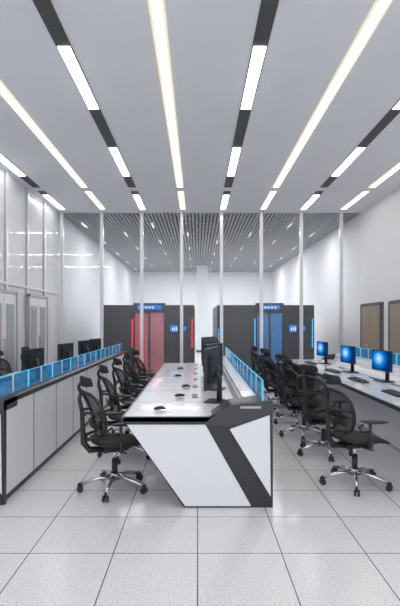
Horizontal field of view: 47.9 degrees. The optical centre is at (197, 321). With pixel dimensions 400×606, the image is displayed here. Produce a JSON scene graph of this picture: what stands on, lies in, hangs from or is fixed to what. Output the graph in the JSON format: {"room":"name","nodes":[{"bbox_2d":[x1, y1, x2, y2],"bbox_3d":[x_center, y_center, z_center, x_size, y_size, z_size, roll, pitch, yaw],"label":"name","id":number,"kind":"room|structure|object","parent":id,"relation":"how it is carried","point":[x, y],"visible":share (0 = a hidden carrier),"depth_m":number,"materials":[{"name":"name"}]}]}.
{"room":"control room","nodes":[
{"label":"control room","id":0,"kind":"room"},
{"bbox_2d":[0,167,133,370],"bbox_3d":[-4.050,-0.925,13.000,0.200,5.150,30.000,0,0,0],"label":"wall","id":1,"kind":"structure","parent":0,"point":[81,252],"depth_m":12.61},
{"bbox_2d":[0,289,17,372],"bbox_3d":[-3.859,0.500,9.000,0.082,2.300,1.300,0,0,0],"label":"door","id":2,"kind":"structure","parent":1,"relation":"in","point":[8,298],"depth_m":9.24,"materials":[{"name":"white glass"}]},
{"bbox_2d":[0,170,58,346],"bbox_3d":[-3.925,-0.775,5.350,0.050,4.650,14.700,0,0,0],"label":"trim","id":3,"kind":"structure","parent":1,"relation":"attached to","point":[5,282],"depth_m":10.35,"materials":[{"name":"white metal"}]},
{"bbox_2d":[27,294,47,363],"bbox_3d":[-3.859,0.500,10.950,0.082,2.300,1.300,0,0,0],"label":"door","id":4,"kind":"structure","parent":1,"relation":"in","point":[37,305],"depth_m":10.88,"materials":[{"name":"white glass"}]},
{"bbox_2d":[0,0,399,265],"bbox_3d":[0.355,-3.350,13.100,9.010,0.500,30.200,0,0,0],"label":"ceiling","id":5,"kind":"structure","parent":0,"point":[112,41],"depth_m":6.44,"materials":[{"name":"paint"}]},
{"bbox_2d":[0,153,64,209],"bbox_3d":[-3.700,-3.090,6.675,0.170,0.020,11.350,0,0,0],"label":"recessed light","id":6,"kind":"object","parent":5,"relation":"in","point":[3,159],"visible":1,"depth_m":9.68,"materials":[{"name":"white plastic"}]},
{"bbox_2d":[0,80,104,208],"bbox_3d":[-2.600,-3.091,6.675,0.160,0.018,11.350,0,0,0],"label":"recessed light","id":7,"kind":"object","parent":5,"relation":"in","point":[5,93],"visible":1,"depth_m":7.48,"materials":[{"name":"white plastic"}]},
{"bbox_2d":[32,0,145,209],"bbox_3d":[-1.500,-3.090,6.675,0.170,0.020,11.350,0,0,0],"label":"recessed light","id":8,"kind":"object","parent":5,"relation":"in","point":[45,8],"visible":1,"depth_m":5.71,"materials":[{"name":"white plastic"}]},
{"bbox_2d":[148,0,185,208],"bbox_3d":[-0.400,-3.091,6.675,0.160,0.018,11.350,0,0,0],"label":"recessed light","id":9,"kind":"object","parent":5,"relation":"in","point":[157,12],"visible":1,"depth_m":5.72,"materials":[{"name":"white plastic"}]},
{"bbox_2d":[81,222,313,269],"bbox_3d":[0.210,-3.110,20.450,7.750,0.040,12.700,0,0,0],"label":"light strips","id":10,"kind":"object","parent":5,"relation":"attached to","point":[82,223],"visible":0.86,"depth_m":17.59,"materials":[{"name":"white plastic"}]},
{"bbox_2d":[220,0,278,209],"bbox_3d":[0.700,-3.090,6.675,0.170,0.020,11.350,0,0,0],"label":"recessed light","id":11,"kind":"object","parent":5,"relation":"in","point":[268,8],"visible":1,"depth_m":5.74,"materials":[{"name":"grey plastic"}]},
{"bbox_2d":[260,0,392,208],"bbox_3d":[1.800,-3.091,6.675,0.160,0.018,11.350,0,0,0],"label":"recessed light","id":12,"kind":"object","parent":5,"relation":"in","point":[380,7],"visible":1,"depth_m":5.72,"materials":[{"name":"white plastic"}]},
{"bbox_2d":[301,100,399,209],"bbox_3d":[2.900,-3.090,6.675,0.170,0.020,11.350,0,0,0],"label":"recessed light","id":13,"kind":"object","parent":5,"relation":"in","point":[394,111],"visible":1,"depth_m":7.99,"materials":[{"name":"grey plastic"}]},
{"bbox_2d":[341,162,399,208],"bbox_3d":[4.000,-3.091,6.675,0.160,0.018,11.350,0,0,0],"label":"recessed light","id":14,"kind":"object","parent":5,"relation":"in","point":[395,168],"visible":1,"depth_m":10.01,"materials":[{"name":"white plastic"}]},
{"bbox_2d":[0,349,399,605],"bbox_3d":[0.355,1.750,13.100,9.010,0.200,30.200,0,0,0],"label":"floor","id":15,"kind":"structure","parent":0,"point":[318,544],"depth_m":3.44,"materials":[{"name":"tile"}]},
{"bbox_2d":[0,351,11,375],"bbox_3d":[-3.309,1.081,8.020,0.720,1.134,0.686,0,0,12],"label":"office chair","id":16,"kind":"object","parent":15,"relation":"on","point":[5,368],"visible":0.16,"depth_m":8.17,"materials":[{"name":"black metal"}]},
{"bbox_2d":[0,343,125,504],"bbox_3d":[-2.417,1.083,7.462,1.355,1.135,6.876,0,0,0],"label":"console desk","id":17,"kind":"object","parent":15,"relation":"on","point":[40,412],"visible":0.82,"depth_m":5.08,"materials":[{"name":"grey laminate"}]},
{"bbox_2d":[21,348,43,370],"bbox_3d":[-2.326,0.614,6.441,0.190,0.460,0.500,0,0,14],"label":"monitor","id":18,"kind":"object","parent":17,"relation":"on","point":[30,358],"visible":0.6,"depth_m":6.37,"materials":[{"name":"black plastic"}]},
{"bbox_2d":[57,343,73,360],"bbox_3d":[-2.326,0.614,8.041,0.190,0.460,0.500,0,0,14],"label":"monitor","id":19,"kind":"object","parent":17,"relation":"on","point":[66,350],"visible":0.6,"depth_m":7.96,"materials":[{"name":"black plastic"}]},
{"bbox_2d":[78,340,90,354],"bbox_3d":[-2.326,0.614,9.392,0.190,0.460,0.500,0,0,14],"label":"monitor","id":20,"kind":"object","parent":17,"relation":"on","point":[84,346],"visible":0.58,"depth_m":9.31,"materials":[{"name":"black plastic"}]},
{"bbox_2d":[90,338,100,351],"bbox_3d":[-2.326,0.614,10.392,0.190,0.460,0.500,0,0,14],"label":"monitor","id":21,"kind":"object","parent":17,"relation":"on","point":[95,343],"visible":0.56,"depth_m":10.36,"materials":[{"name":"black plastic"}]},
{"bbox_2d":[77,376,147,501],"bbox_3d":[-0.840,1.081,4.459,0.720,1.134,0.686,0,0,-30],"label":"office chair","id":22,"kind":"object","parent":15,"relation":"on","point":[119,442],"visible":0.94,"depth_m":4.29,"materials":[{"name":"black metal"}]},
{"bbox_2d":[97,365,149,463],"bbox_3d":[-0.889,1.081,5.561,0.720,1.134,0.686,0,0,-24],"label":"office chair","id":23,"kind":"object","parent":15,"relation":"on","point":[113,402],"visible":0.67,"depth_m":5.38,"materials":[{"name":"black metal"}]},
{"bbox_2d":[111,358,142,434],"bbox_3d":[-0.919,1.081,6.610,0.720,1.134,0.686,0,0,-28],"label":"office chair","id":24,"kind":"object","parent":15,"relation":"on","point":[125,388],"visible":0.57,"depth_m":6.41,"materials":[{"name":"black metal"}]},
{"bbox_2d":[122,353,149,395],"bbox_3d":[-0.918,1.081,7.612,0.720,1.134,0.686,0,0,-20],"label":"office chair","id":25,"kind":"object","parent":15,"relation":"on","point":[134,379],"visible":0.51,"depth_m":7.41,"materials":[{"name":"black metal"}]},
{"bbox_2d":[132,349,155,388],"bbox_3d":[-0.919,1.081,8.611,0.720,1.134,0.686,0,0,-24],"label":"office chair","id":26,"kind":"object","parent":15,"relation":"on","point":[140,366],"visible":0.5,"depth_m":8.40,"materials":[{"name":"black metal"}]},
{"bbox_2d":[104,303,194,377],"bbox_3d":[-1.475,0.545,15.277,2.758,2.210,4.047,0,0,0],"label":"cabinet","id":27,"kind":"object","parent":15,"relation":"on","point":[161,320],"visible":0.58,"depth_m":13.29,"materials":[{"name":"metal"}]},
{"bbox_2d":[121,347,272,507],"bbox_3d":[-0.007,1.083,6.637,1.355,1.135,5.326,0,0,0],"label":"console desk","id":28,"kind":"object","parent":15,"relation":"on","point":[209,455],"visible":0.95,"depth_m":3.99,"materials":[{"name":"grey laminate"}]},
{"bbox_2d":[154,406,165,409],"bbox_3d":[-0.360,0.818,4.300,0.110,0.034,0.060,0,0,-29],"label":"mouse","id":29,"kind":"object","parent":28,"relation":"on","point":[156,407],"visible":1,"depth_m":4.28,"materials":[{"name":"black plastic"}]},
{"bbox_2d":[201,336,214,360],"bbox_3d":[0.232,0.558,8.285,0.190,0.570,0.560,0,0,26],"label":"monitor","id":30,"kind":"object","parent":28,"relation":"on","point":[212,336],"visible":0.15,"depth_m":8.05,"materials":[{"name":"black plastic"}]},
{"bbox_2d":[202,338,216,373],"bbox_3d":[0.232,0.558,7.385,0.190,0.570,0.560,0,0,26],"label":"monitor","id":31,"kind":"object","parent":28,"relation":"on","point":[211,339],"visible":0.16,"depth_m":7.18,"materials":[{"name":"black plastic"}]},
{"bbox_2d":[203,340,219,371],"bbox_3d":[0.232,0.558,6.486,0.190,0.570,0.560,0,0,24],"label":"monitor","id":32,"kind":"object","parent":28,"relation":"on","point":[215,341],"visible":0.16,"depth_m":6.31,"materials":[{"name":"black plastic"}]},
{"bbox_2d":[204,346,225,403],"bbox_3d":[0.184,0.558,4.770,0.190,0.570,0.560,0,0,16],"label":"monitor","id":33,"kind":"object","parent":28,"relation":"on","point":[212,377],"visible":0.98,"depth_m":4.67,"materials":[{"name":"black plastic"}]},
{"bbox_2d":[204,343,225,390],"bbox_3d":[0.232,0.558,5.636,0.190,0.570,0.560,0,0,24],"label":"monitor","id":34,"kind":"object","parent":28,"relation":"on","point":[220,345],"visible":0.37,"depth_m":5.72,"materials":[{"name":"black plastic"}]},
{"bbox_2d":[60,212,342,373],"bbox_3d":[0.115,-0.725,12.755,8.000,4.750,0.090,0,0,0],"label":"window mullions","id":35,"kind":"structure","parent":15,"relation":"on","point":[61,213],"depth_m":12.71,"materials":[{"name":"white metal"}]},
{"bbox_2d":[196,265,207,351],"bbox_3d":[0.250,-0.725,24.800,0.640,4.750,0.640,0,0,0],"label":"structural column","id":36,"kind":"structure","parent":15,"relation":"on","point":[202,270],"depth_m":24.50,"materials":[{"name":"paint"}]},
{"bbox_2d":[213,303,313,372],"bbox_3d":[2.015,0.545,15.277,2.878,2.210,4.047,0,0,0],"label":"cabinet","id":37,"kind":"object","parent":15,"relation":"on","point":[241,323],"visible":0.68,"depth_m":13.29,"materials":[{"name":"metal"}]},
{"bbox_2d":[251,346,277,395],"bbox_3d":[1.504,1.081,9.815,0.720,1.134,0.686,0,0,-10],"label":"office chair","id":38,"kind":"object","parent":15,"relation":"on","point":[255,355],"visible":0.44,"depth_m":9.71,"materials":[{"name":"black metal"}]},
{"bbox_2d":[259,348,291,404],"bbox_3d":[1.541,1.081,8.960,0.720,1.134,0.686,0,0,-26],"label":"office chair","id":39,"kind":"object","parent":15,"relation":"on","point":[276,398],"visible":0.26,"depth_m":8.80,"materials":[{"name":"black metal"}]},
{"bbox_2d":[262,351,299,416],"bbox_3d":[1.504,1.081,8.165,0.720,1.134,0.686,0,0,-12],"label":"office chair","id":40,"kind":"object","parent":15,"relation":"on","point":[268,363],"visible":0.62,"depth_m":8.06,"materials":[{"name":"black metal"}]},
{"bbox_2d":[273,354,315,424],"bbox_3d":[1.560,1.081,7.359,0.720,1.134,0.686,0,0,-30],"label":"office chair","id":41,"kind":"object","parent":15,"relation":"on","point":[277,365],"visible":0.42,"depth_m":7.23,"materials":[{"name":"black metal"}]},
{"bbox_2d":[279,358,320,440],"bbox_3d":[1.522,1.081,6.513,0.720,1.134,0.686,0,0,-18],"label":"office chair","id":42,"kind":"object","parent":15,"relation":"on","point":[289,376],"visible":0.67,"depth_m":6.39,"materials":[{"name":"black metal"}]},
{"bbox_2d":[296,364,352,461],"bbox_3d":[1.560,1.081,5.658,0.720,1.134,0.686,0,0,-34],"label":"office chair","id":43,"kind":"object","parent":15,"relation":"on","point":[309,387],"visible":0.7,"depth_m":5.49,"materials":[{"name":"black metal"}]},
{"bbox_2d":[290,347,399,449],"bbox_3d":[2.672,1.083,7.137,1.355,1.135,6.126,0,0,0],"label":"console desk","id":44,"kind":"object","parent":15,"relation":"on","point":[369,403],"visible":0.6,"depth_m":6.89,"materials":[{"name":"grey laminate"}]},
{"bbox_2d":[317,341,330,363],"bbox_3d":[2.554,0.618,9.106,0.190,0.440,0.460,0,0,-10],"label":"monitor","id":45,"kind":"object","parent":44,"relation":"on","point":[322,347],"visible":1,"depth_m":9.08,"materials":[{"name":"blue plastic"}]},
{"bbox_2d":[324,368,338,372],"bbox_3d":[2.300,0.827,7.700,0.130,0.033,0.420,0,0,-2],"label":"keyboard","id":46,"kind":"object","parent":44,"relation":"on","point":[328,369],"visible":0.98,"depth_m":7.68,"materials":[{"name":"black plastic"}]},
{"bbox_2d":[340,345,358,372],"bbox_3d":[2.554,0.618,7.556,0.190,0.440,0.460,0,0,-10],"label":"monitor","id":47,"kind":"object","parent":44,"relation":"on","point":[347,353],"visible":1,"depth_m":7.53,"materials":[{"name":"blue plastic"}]},
{"bbox_2d":[347,376,366,381],"bbox_3d":[2.300,0.827,6.500,0.130,0.033,0.420,0,0,-2],"label":"keyboard","id":48,"kind":"object","parent":44,"relation":"on","point":[356,379],"visible":0.99,"depth_m":6.46,"materials":[{"name":"black plastic"}]},
{"bbox_2d":[372,349,394,382],"bbox_3d":[2.635,0.618,6.356,0.190,0.440,0.460,0,0,-10],"label":"monitor","id":49,"kind":"object","parent":44,"relation":"on","point":[382,360],"visible":1,"depth_m":6.33,"materials":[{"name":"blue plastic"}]},
{"bbox_2d":[381,389,399,396],"bbox_3d":[2.300,0.827,5.250,0.130,0.033,0.420,0,0,-2],"label":"keyboard","id":50,"kind":"object","parent":44,"relation":"on","point":[392,392],"visible":1,"depth_m":5.26,"materials":[{"name":"black plastic"}]},
{"bbox_2d":[319,373,392,496],"bbox_3d":[1.583,1.081,4.593,0.720,1.134,0.686,0,0,-18],"label":"office chair","id":51,"kind":"object","parent":15,"relation":"on","point":[338,407],"visible":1,"depth_m":4.46,"materials":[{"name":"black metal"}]},
{"bbox_2d":[134,268,271,348],"bbox_3d":[0.355,-0.925,28.100,9.010,5.150,0.200,0,0,0],"label":"wall","id":52,"kind":"structure","parent":0,"point":[239,288],"depth_m":28.00,"materials":[{"name":"paint"}]},
{"bbox_2d":[64,213,358,271],"bbox_3d":[0.355,-3.165,20.400,8.570,0.130,15.160,0,0,0],"label":"ceiling slat baffles","id":53,"kind":"structure","parent":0,"point":[275,225],"depth_m":16.51,"materials":[{"name":"grey metal"}]},
{"bbox_2d":[272,188,399,358],"bbox_3d":[4.760,-0.925,13.000,0.200,5.150,30.000,0,0,0],"label":"wall","id":54,"kind":"structure","parent":0,"point":[371,238],"depth_m":13.71,"materials":[{"name":"paint"}]},
{"bbox_2d":[360,302,381,349],"bbox_3d":[4.580,0.580,11.975,0.100,2.140,1.390,0,0,0],"label":"door","id":55,"kind":"structure","parent":54,"relation":"in","point":[370,314],"depth_m":11.87,"materials":[{"name":"brown wood"}]},
{"bbox_2d":[365,302,383,349],"bbox_3d":[4.645,0.570,11.975,0.030,2.160,1.430,0,0,0],"label":"trim","id":56,"kind":"structure","parent":54,"relation":"attached to","point":[375,302],"depth_m":11.26,"materials":[{"name":"grey metal"}]},
{"bbox_2d":[388,300,399,353],"bbox_3d":[4.580,0.580,10.050,0.100,2.140,1.540,0,0,0],"label":"door","id":57,"kind":"structure","parent":54,"relation":"in","point":[393,306],"depth_m":10.48,"materials":[{"name":"brown wood"}]}
]}

